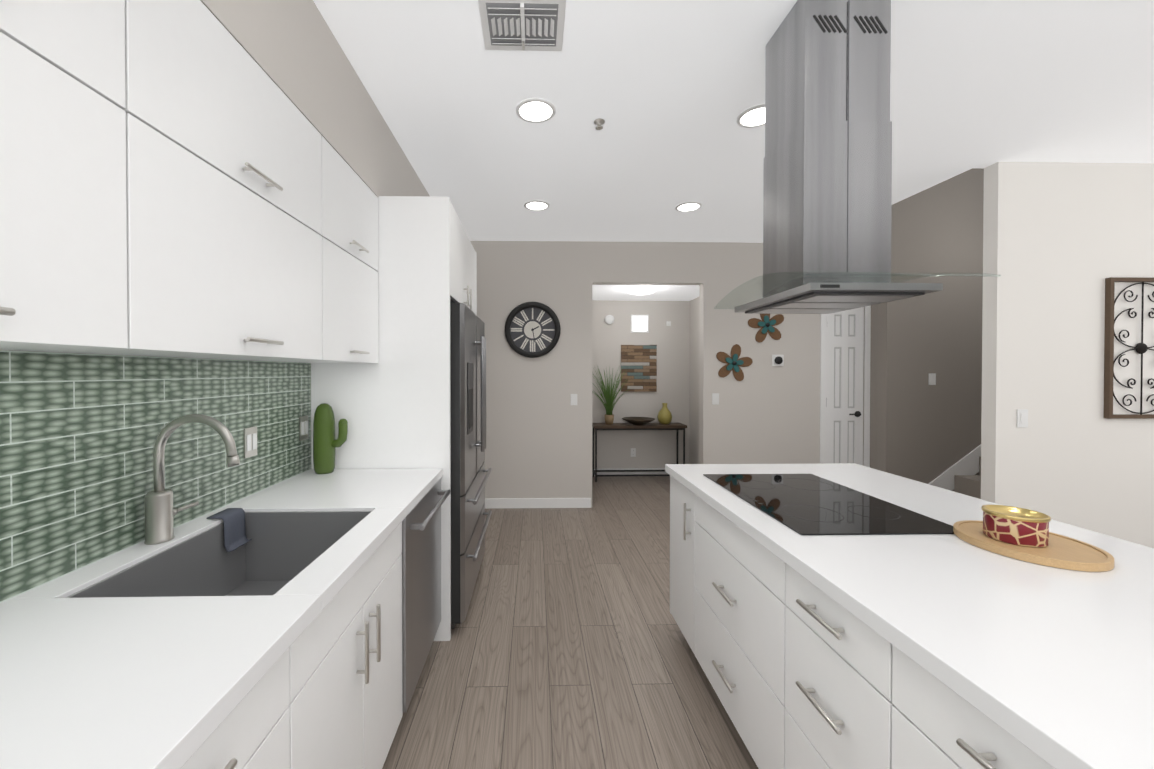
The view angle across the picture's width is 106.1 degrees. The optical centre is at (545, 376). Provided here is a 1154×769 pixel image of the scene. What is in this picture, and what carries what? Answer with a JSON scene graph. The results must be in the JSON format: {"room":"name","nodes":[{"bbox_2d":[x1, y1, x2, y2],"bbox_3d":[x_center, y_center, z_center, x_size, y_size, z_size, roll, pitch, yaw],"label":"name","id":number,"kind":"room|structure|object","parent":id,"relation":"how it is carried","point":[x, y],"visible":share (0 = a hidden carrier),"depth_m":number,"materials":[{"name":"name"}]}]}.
{"room":"kitchen","nodes":[
{"label":"kitchen","id":0,"kind":"room"},
{"bbox_2d":[6,350,299,362],"bbox_3d":[-1.246,0.014,1.217,0.120,2.740,6.640,0,1,-1],"label":"wall","id":1,"kind":"structure","parent":0,"point":[131,355],"depth_m":1.23,"materials":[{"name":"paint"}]},
{"bbox_2d":[0,0,143,347],"bbox_3d":[-0.993,-0.484,0.553,0.353,0.828,0.590,0,1,-1],"label":"upper cabinet","id":2,"kind":"object","parent":1,"relation":"attached to","point":[72,153],"depth_m":0.75,"materials":[{"name":"white paint"}]},
{"bbox_2d":[0,350,310,602],"bbox_3d":[-1.161,0.220,0.365,0.008,0.542,3.708,0,1,-1],"label":"tile backsplash","id":3,"kind":"structure","parent":1,"relation":"attached to","point":[79,433],"depth_m":1.18,"materials":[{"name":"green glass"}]},
{"bbox_2d":[244,426,256,458],"bbox_3d":[-1.184,0.264,1.741,0.009,0.118,0.075,0,1,-1],"label":"light switch","id":4,"kind":"object","parent":3,"relation":"attached to","point":[250,441],"visible":1,"depth_m":1.73,"materials":[{"name":"white plastic"}]},
{"bbox_2d":[299,415,307,440],"bbox_3d":[-1.193,0.256,2.141,0.009,0.118,0.075,0,1,-1],"label":"electrical outlet plate","id":5,"kind":"object","parent":3,"relation":"attached to","point":[303,427],"visible":1,"depth_m":2.13,"materials":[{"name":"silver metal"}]},
{"bbox_2d":[8,0,327,359],"bbox_3d":[-1.008,-0.490,1.238,0.353,0.828,0.780,0,1,-1],"label":"upper cabinet","id":6,"kind":"object","parent":1,"relation":"attached to","point":[181,178],"depth_m":1.11,"materials":[{"name":"white paint"}]},
{"bbox_2d":[292,143,378,362],"bbox_3d":[-1.024,-0.497,1.921,0.353,0.828,0.588,0,1,-1],"label":"upper cabinet","id":7,"kind":"object","parent":1,"relation":"attached to","point":[353,279],"depth_m":1.89,"materials":[{"name":"white paint"}]},
{"bbox_2d":[200,0,429,196],"bbox_3d":[-1.006,-1.131,1.151,0.354,0.448,6.519,0,1,-1],"label":"wall","id":8,"kind":"structure","parent":0,"point":[293,50],"depth_m":1.62,"materials":[{"name":"beige paint"}]},
{"bbox_2d":[382,476,757,768],"bbox_3d":[2.404,1.401,2.594,9.200,0.060,9.200,0,1,-1],"label":"floor","id":9,"kind":"structure","parent":0,"point":[566,646],"depth_m":2.07,"materials":[{"name":"brown wood"}]},
{"bbox_2d":[181,630,308,768],"bbox_3d":[-0.840,0.961,0.584,0.658,0.858,0.618,0,1,-1],"label":"base cabinet","id":10,"kind":"object","parent":9,"relation":"on","point":[266,730],"depth_m":0.81,"materials":[{"name":"white paint"}]},
{"bbox_2d":[305,522,402,768],"bbox_3d":[-0.855,0.955,1.245,0.658,0.858,0.740,0,1,-1],"label":"base cabinet","id":11,"kind":"object","parent":9,"relation":"on","point":[326,692],"depth_m":1.21,"materials":[{"name":"white paint"}]},
{"bbox_2d":[0,468,442,768],"bbox_3d":[-0.825,0.626,0.376,0.678,0.268,3.707,0,1,-1],"label":"countertop","id":12,"kind":"structure","parent":11,"relation":"on","point":[165,655],"depth_m":0.86,"materials":[{"name":"white stone"}]},
{"bbox_2d":[144,414,239,544],"bbox_3d":[-1.037,0.296,1.311,0.266,0.372,0.142,0,1,-1],"label":"faucet","id":13,"kind":"object","parent":12,"relation":"on","point":[161,511],"visible":1,"depth_m":1.26,"materials":[{"name":"silver metal"}]},
{"bbox_2d":[207,508,251,551],"bbox_3d":[-1.092,0.531,1.500,0.086,0.120,0.101,0,1,-1],"label":"cloth","id":14,"kind":"object","parent":12,"relation":"on","point":[235,537],"visible":1,"depth_m":1.50,"materials":[{"name":"fabric"}]},
{"bbox_2d":[313,403,347,473],"bbox_3d":[-1.060,0.303,2.139,0.163,0.343,0.100,0,1,-1],"label":"cactus","id":15,"kind":"object","parent":12,"relation":"on","point":[326,443],"visible":1,"depth_m":2.10,"materials":[{"name":"green ceramic"}]},
{"bbox_2d":[311,196,476,640],"bbox_3d":[-0.847,0.220,2.746,0.744,2.300,1.035,0,1,-1],"label":"enclosure","id":16,"kind":"object","parent":9,"relation":"on","point":[392,407],"visible":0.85,"depth_m":2.23,"materials":[{"name":"white paint"}]},
{"bbox_2d":[401,478,450,711],"bbox_3d":[-0.821,0.950,1.923,0.701,0.855,0.609,0,1,-1],"label":"dishwasher","id":17,"kind":"object","parent":9,"relation":"on","point":[421,571],"visible":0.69,"depth_m":1.81,"materials":[{"name":"silver metal"}]},
{"bbox_2d":[450,303,491,628],"bbox_3d":[-0.786,0.487,2.751,0.809,1.765,0.967,0,1,-1],"label":"refrigerator","id":18,"kind":"object","parent":9,"relation":"on","point":[469,523],"visible":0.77,"depth_m":2.36,"materials":[{"name":"silver metal"}]},
{"bbox_2d":[592,423,686,481],"bbox_3d":[1.208,0.982,5.654,1.190,0.720,0.320,0,1,-1],"label":"console table","id":19,"kind":"object","parent":9,"relation":"on","point":[647,426],"visible":0.85,"depth_m":5.52,"materials":[{"name":"brown wood"}]},
{"bbox_2d":[592,367,626,424],"bbox_3d":[0.844,0.234,5.589,0.558,0.776,0.424,0,1,-1],"label":"potted plant","id":20,"kind":"object","parent":19,"relation":"on","point":[609,396],"visible":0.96,"depth_m":5.61,"materials":[{"name":"plant"}]},
{"bbox_2d":[622,417,654,424],"bbox_3d":[1.205,0.582,5.590,0.430,0.080,0.430,0,1,-1],"label":"decorative bowl","id":21,"kind":"object","parent":19,"relation":"on","point":[638,420],"visible":0.98,"depth_m":5.52,"materials":[{"name":"brown wood"}]},
{"bbox_2d":[657,403,671,423],"bbox_3d":[1.563,0.485,5.657,0.190,0.272,0.190,0,1,-1],"label":"vase","id":22,"kind":"object","parent":19,"relation":"on","point":[664,416],"visible":1,"depth_m":5.60,"materials":[{"name":"ceramic"}]},
{"bbox_2d":[670,475,689,645],"bbox_3d":[1.180,0.946,2.165,1.011,0.858,0.366,0,1,-1],"label":"base cabinet","id":23,"kind":"object","parent":9,"relation":"on","point":[679,494],"depth_m":2.16,"materials":[{"name":"white paint"}]},
{"bbox_2d":[665,463,1153,768],"bbox_3d":[1.200,0.506,0.928,1.043,0.039,2.840,0,1,-1],"label":"countertop","id":24,"kind":"structure","parent":23,"relation":"on","point":[1053,667],"depth_m":0.90,"materials":[{"name":"white stone"}]},
{"bbox_2d":[703,474,953,534],"bbox_3d":[1.031,0.476,1.704,0.525,0.005,0.770,0,1,-1],"label":"induction cooktop","id":25,"kind":"object","parent":24,"relation":"in","point":[806,504],"visible":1,"depth_m":1.57,"materials":[{"name":"black glass"}]},
{"bbox_2d":[953,520,1113,571],"bbox_3d":[1.365,0.472,1.229,0.284,0.022,0.316,0,1,-1],"label":"cutting board","id":26,"kind":"object","parent":24,"relation":"on","point":[1063,552],"visible":0.88,"depth_m":1.16,"materials":[{"name":"brown wood"}]},
{"bbox_2d":[981,505,1050,546],"bbox_3d":[1.340,0.424,1.235,0.134,0.079,0.134,0,1,-1],"label":"candle tin","id":27,"kind":"object","parent":26,"relation":"on","point":[1017,526],"visible":1,"depth_m":1.20,"materials":[{"name":"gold metal"}]},
{"bbox_2d":[690,491,777,768],"bbox_3d":[1.184,0.951,1.627,0.993,0.858,0.710,0,1,-1],"label":"base cabinet","id":28,"kind":"object","parent":9,"relation":"on","point":[734,577],"depth_m":1.55,"materials":[{"name":"white paint"}]},
{"bbox_2d":[774,558,877,768],"bbox_3d":[1.196,0.956,1.084,0.993,0.858,0.376,0,1,-1],"label":"base cabinet","id":29,"kind":"object","parent":9,"relation":"on","point":[800,671],"depth_m":1.09,"materials":[{"name":"white paint"}]},
{"bbox_2d":[878,634,1054,768],"bbox_3d":[1.206,0.961,0.646,0.993,0.858,0.500,0,1,-1],"label":"base cabinet","id":30,"kind":"object","parent":9,"relation":"on","point":[923,723],"depth_m":0.80,"materials":[{"name":"white paint"}]},
{"bbox_2d":[954,457,980,498],"bbox_3d":[5.411,0.159,3.629,3.140,2.405,1.405,0,1,-1],"label":"stairs","id":31,"kind":"structure","parent":9,"relation":"on","point":[969,485],"depth_m":4.20,"materials":[{"name":"carpet"}]},
{"bbox_2d":[592,300,689,468],"bbox_3d":[1.228,0.160,5.886,2.200,2.360,0.120,0,1,-1],"label":"wall","id":32,"kind":"structure","parent":0,"point":[655,448],"depth_m":5.83,"materials":[{"name":"beige paint"}]},
{"bbox_2d":[605,315,613,324],"bbox_3d":[0.860,-0.759,5.791,0.130,0.130,0.035,0,1,-1],"label":"smoke detector","id":33,"kind":"object","parent":32,"relation":"attached to","point":[609,319],"visible":0.94,"depth_m":5.77,"materials":[{"name":"white plastic"}]},
{"bbox_2d":[594,468,667,475],"bbox_3d":[1.194,1.291,5.830,1.490,0.100,0.012,0,1,-1],"label":"baseboard","id":34,"kind":"structure","parent":32,"relation":"attached to","point":[598,473],"depth_m":5.82,"materials":[{"name":"white wood"}]},
{"bbox_2d":[631,448,635,456],"bbox_3d":[1.184,1.023,5.828,0.070,0.115,0.009,0,1,-1],"label":"outlet","id":35,"kind":"object","parent":32,"relation":"attached to","point":[633,452],"visible":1,"depth_m":5.83,"materials":[{"name":"white plastic"}]},
{"bbox_2d":[621,345,656,391],"bbox_3d":[1.254,-0.109,5.808,0.478,0.628,0.031,0,1,-1],"label":"art","id":36,"kind":"object","parent":32,"relation":"attached to","point":[639,363],"visible":0.94,"depth_m":5.80,"materials":[{"name":"brown wood"}]},
{"bbox_2d":[631,315,648,332],"bbox_3d":[1.269,-0.709,5.812,0.240,0.240,0.013,0,1,-1],"label":"window","id":37,"kind":"structure","parent":32,"relation":"in","point":[639,323],"depth_m":5.81,"materials":[{"name":"white"}]},
{"bbox_2d":[592,285,698,300],"bbox_3d":[1.240,-1.065,5.325,2.200,0.100,1.440,0,1,-1],"label":"ceiling","id":38,"kind":"structure","parent":0,"point":[660,293],"depth_m":5.29,"materials":[{"name":"paint"}]},
{"bbox_2d":[626,285,656,294],"bbox_3d":[1.099,-0.973,4.943,0.340,0.075,0.340,0,1,-1],"label":"light","id":39,"kind":"object","parent":38,"relation":"attached to","point":[641,289],"visible":1,"depth_m":4.83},
{"bbox_2d":[470,241,864,498],"bbox_3d":[1.124,-0.197,4.530,4.770,3.100,0.120,0,1,-1],"label":"wall","id":40,"kind":"structure","parent":0,"point":[538,433],"depth_m":4.46,"materials":[{"name":"beige paint"}]},
{"bbox_2d":[505,302,560,357],"bbox_3d":[-0.129,-0.476,4.413,0.570,0.570,0.050,0,1,-1],"label":"wall clock","id":41,"kind":"object","parent":40,"relation":"attached to","point":[532,329],"visible":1,"depth_m":4.42,"materials":[{"name":"black metal"}]},
{"bbox_2d":[484,498,590,508],"bbox_3d":[-0.393,1.304,4.443,1.728,0.100,0.012,0,1,-1],"label":"baseboard","id":42,"kind":"structure","parent":40,"relation":"attached to","point":[539,503],"depth_m":4.44,"materials":[{"name":"white wood"}]},
{"bbox_2d":[571,394,576,404],"bbox_3d":[0.295,0.239,4.451,0.070,0.116,0.008,0,1,-1],"label":"switch plate","id":43,"kind":"object","parent":40,"relation":"attached to","point":[573,399],"visible":1,"depth_m":4.45,"materials":[{"name":"white plastic"}]},
{"bbox_2d":[591,282,592,507],"bbox_3d":[0.476,0.193,4.519,0.015,2.320,0.124,0,1,-1],"label":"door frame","id":44,"kind":"structure","parent":40,"relation":"attached to","point":[591,393],"depth_m":4.46,"materials":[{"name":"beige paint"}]},
{"bbox_2d":[712,393,718,404],"bbox_3d":[1.765,0.233,4.484,0.070,0.116,0.008,0,1,-1],"label":"switch plate","id":45,"kind":"object","parent":40,"relation":"attached to","point":[715,398],"visible":1,"depth_m":4.48,"materials":[{"name":"white plastic"}]},
{"bbox_2d":[716,344,752,380],"bbox_3d":[1.960,-0.142,4.470,0.377,0.382,0.038,0,1,-1],"label":"art","id":46,"kind":"object","parent":40,"relation":"attached to","point":[733,362],"visible":1,"depth_m":4.48,"materials":[{"name":"brown metal"}]},
{"bbox_2d":[748,314,783,342],"bbox_3d":[2.288,-0.539,4.474,0.380,0.379,0.038,0,1,-1],"label":"art","id":47,"kind":"object","parent":40,"relation":"attached to","point":[765,324],"visible":0.96,"depth_m":4.48,"materials":[{"name":"brown metal"}]},
{"bbox_2d":[772,355,783,365],"bbox_3d":[2.415,-0.167,4.484,0.120,0.120,0.031,0,1,-1],"label":"thermostat","id":48,"kind":"object","parent":40,"relation":"attached to","point":[777,360],"visible":1,"depth_m":4.49,"materials":[{"name":"white plastic"}]},
{"bbox_2d":[826,307,863,464],"bbox_3d":[3.127,0.292,4.527,0.400,2.098,0.091,0,1,-1],"label":"door","id":49,"kind":"structure","parent":40,"relation":"in","point":[844,395],"depth_m":4.53,"materials":[{"name":"white wood"}]},
{"bbox_2d":[820,305,870,466],"bbox_3d":[3.127,0.263,4.513,0.524,2.180,0.013,0,1,-1],"label":"door frame","id":50,"kind":"structure","parent":40,"relation":"attached to","point":[823,354],"depth_m":4.50,"materials":[{"name":"white wood"}]},
{"bbox_2d":[689,297,698,463],"bbox_3d":[2.023,0.166,5.230,0.120,2.360,1.228,0,1,-1],"label":"wall","id":51,"kind":"structure","parent":0,"point":[694,391],"depth_m":5.66,"materials":[{"name":"beige paint"}]},
{"bbox_2d":[313,0,1153,242],"bbox_3d":[2.833,-1.407,1.307,8.400,0.100,6.660,0,1,-1],"label":"ceiling","id":52,"kind":"structure","parent":0,"point":[669,92],"depth_m":2.14,"materials":[{"name":"paint"}]},
{"bbox_2d":[478,0,566,50],"bbox_3d":[-0.086,-1.338,1.671,0.320,0.043,0.260,0,1,-1],"label":"ceiling vent","id":53,"kind":"object","parent":52,"relation":"in","point":[522,25],"visible":1,"depth_m":1.66,"materials":[{"name":"silver metal"}]},
{"bbox_2d":[516,98,555,122],"bbox_3d":[-0.049,-1.361,2.222,0.206,0.008,0.206,0,1,-1],"label":"recessed light","id":54,"kind":"object","parent":52,"relation":"in","point":[535,110],"visible":1,"depth_m":2.22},
{"bbox_2d":[524,200,549,210],"bbox_3d":[-0.068,-1.373,3.482,0.206,0.008,0.206,0,1,-1],"label":"recessed light","id":55,"kind":"object","parent":52,"relation":"in","point":[536,205],"visible":1,"depth_m":3.48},
{"bbox_2d":[594,118,604,129],"bbox_3d":[0.289,-1.348,2.320,0.060,0.036,0.060,0,1,-1],"label":"sprinkler","id":56,"kind":"object","parent":52,"relation":"attached to","point":[598,122],"visible":1,"depth_m":2.31,"materials":[{"name":"silver metal"}]},
{"bbox_2d":[675,202,701,211],"bbox_3d":[1.162,-1.373,3.510,0.206,0.008,0.206,0,1,-1],"label":"recessed light","id":57,"kind":"object","parent":52,"relation":"in","point":[687,206],"visible":1,"depth_m":3.50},
{"bbox_2d":[737,104,764,127],"bbox_3d":[1.115,-1.361,2.268,0.206,0.008,0.206,0,1,-1],"label":"recessed light","id":58,"kind":"object","parent":52,"relation":"in","point":[753,117],"visible":0.75,"depth_m":2.28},
{"bbox_2d":[714,0,1000,313],"bbox_3d":[1.029,-0.808,1.571,0.565,1.100,0.660,0,1,-1],"label":"range hood","id":59,"kind":"object","parent":52,"relation":"hanging from","point":[827,184],"visible":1,"depth_m":1.52,"materials":[{"name":"silver metal"}]},
{"bbox_2d":[870,304,877,468],"bbox_3d":[3.451,-0.197,4.474,0.120,3.100,0.098,0,1,-1],"label":"wall","id":60,"kind":"structure","parent":0,"point":[873,397],"depth_m":4.47,"materials":[{"name":"beige paint"}]},
{"bbox_2d":[876,168,983,490],"bbox_3d":[5.178,-0.996,4.396,3.570,4.700,0.120,0,1,-1],"label":"wall","id":61,"kind":"structure","parent":0,"point":[927,433],"depth_m":4.31,"materials":[{"name":"beige paint"}]},
{"bbox_2d":[928,373,935,384],"bbox_3d":[3.855,0.028,4.310,0.070,0.116,0.008,0,1,-1],"label":"switch plate","id":62,"kind":"object","parent":61,"relation":"attached to","point":[932,379],"visible":1,"depth_m":4.31,"materials":[{"name":"white plastic"}]},
{"bbox_2d":[929,444,980,490],"bbox_3d":[5.179,0.071,4.337,3.470,2.568,0.015,0,1,-1],"label":"skirt","id":63,"kind":"object","parent":61,"relation":"attached to","point":[968,464],"depth_m":4.31,"materials":[{"name":"white wood"}]},
{"bbox_2d":[892,168,971,204],"bbox_3d":[4.865,-2.391,3.783,4.223,2.022,1.785,0,1,-1],"label":"ceiling","id":64,"kind":"structure","parent":0,"point":[953,175],"depth_m":3.62,"materials":[{"name":"paint"}]},
{"bbox_2d":[981,161,1153,547],"bbox_3d":[4.943,-0.001,2.864,4.110,2.740,0.090,0,1,-1],"label":"wall","id":65,"kind":"structure","parent":0,"point":[1062,241],"depth_m":2.78,"materials":[{"name":"paint"}]},
{"bbox_2d":[1017,409,1027,427],"bbox_3d":[3.060,0.270,2.774,0.070,0.116,0.008,0,1,-1],"label":"switch plate","id":66,"kind":"object","parent":65,"relation":"attached to","point":[1022,418],"visible":1,"depth_m":2.77,"materials":[{"name":"white plastic"}]},
{"bbox_2d":[1104,277,1153,418],"bbox_3d":[3.830,-0.180,2.777,0.460,0.900,0.028,0,1,-1],"label":"art","id":67,"kind":"object","parent":65,"relation":"attached to","point":[1141,348],"visible":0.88,"depth_m":2.77,"materials":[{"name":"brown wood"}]}
]}

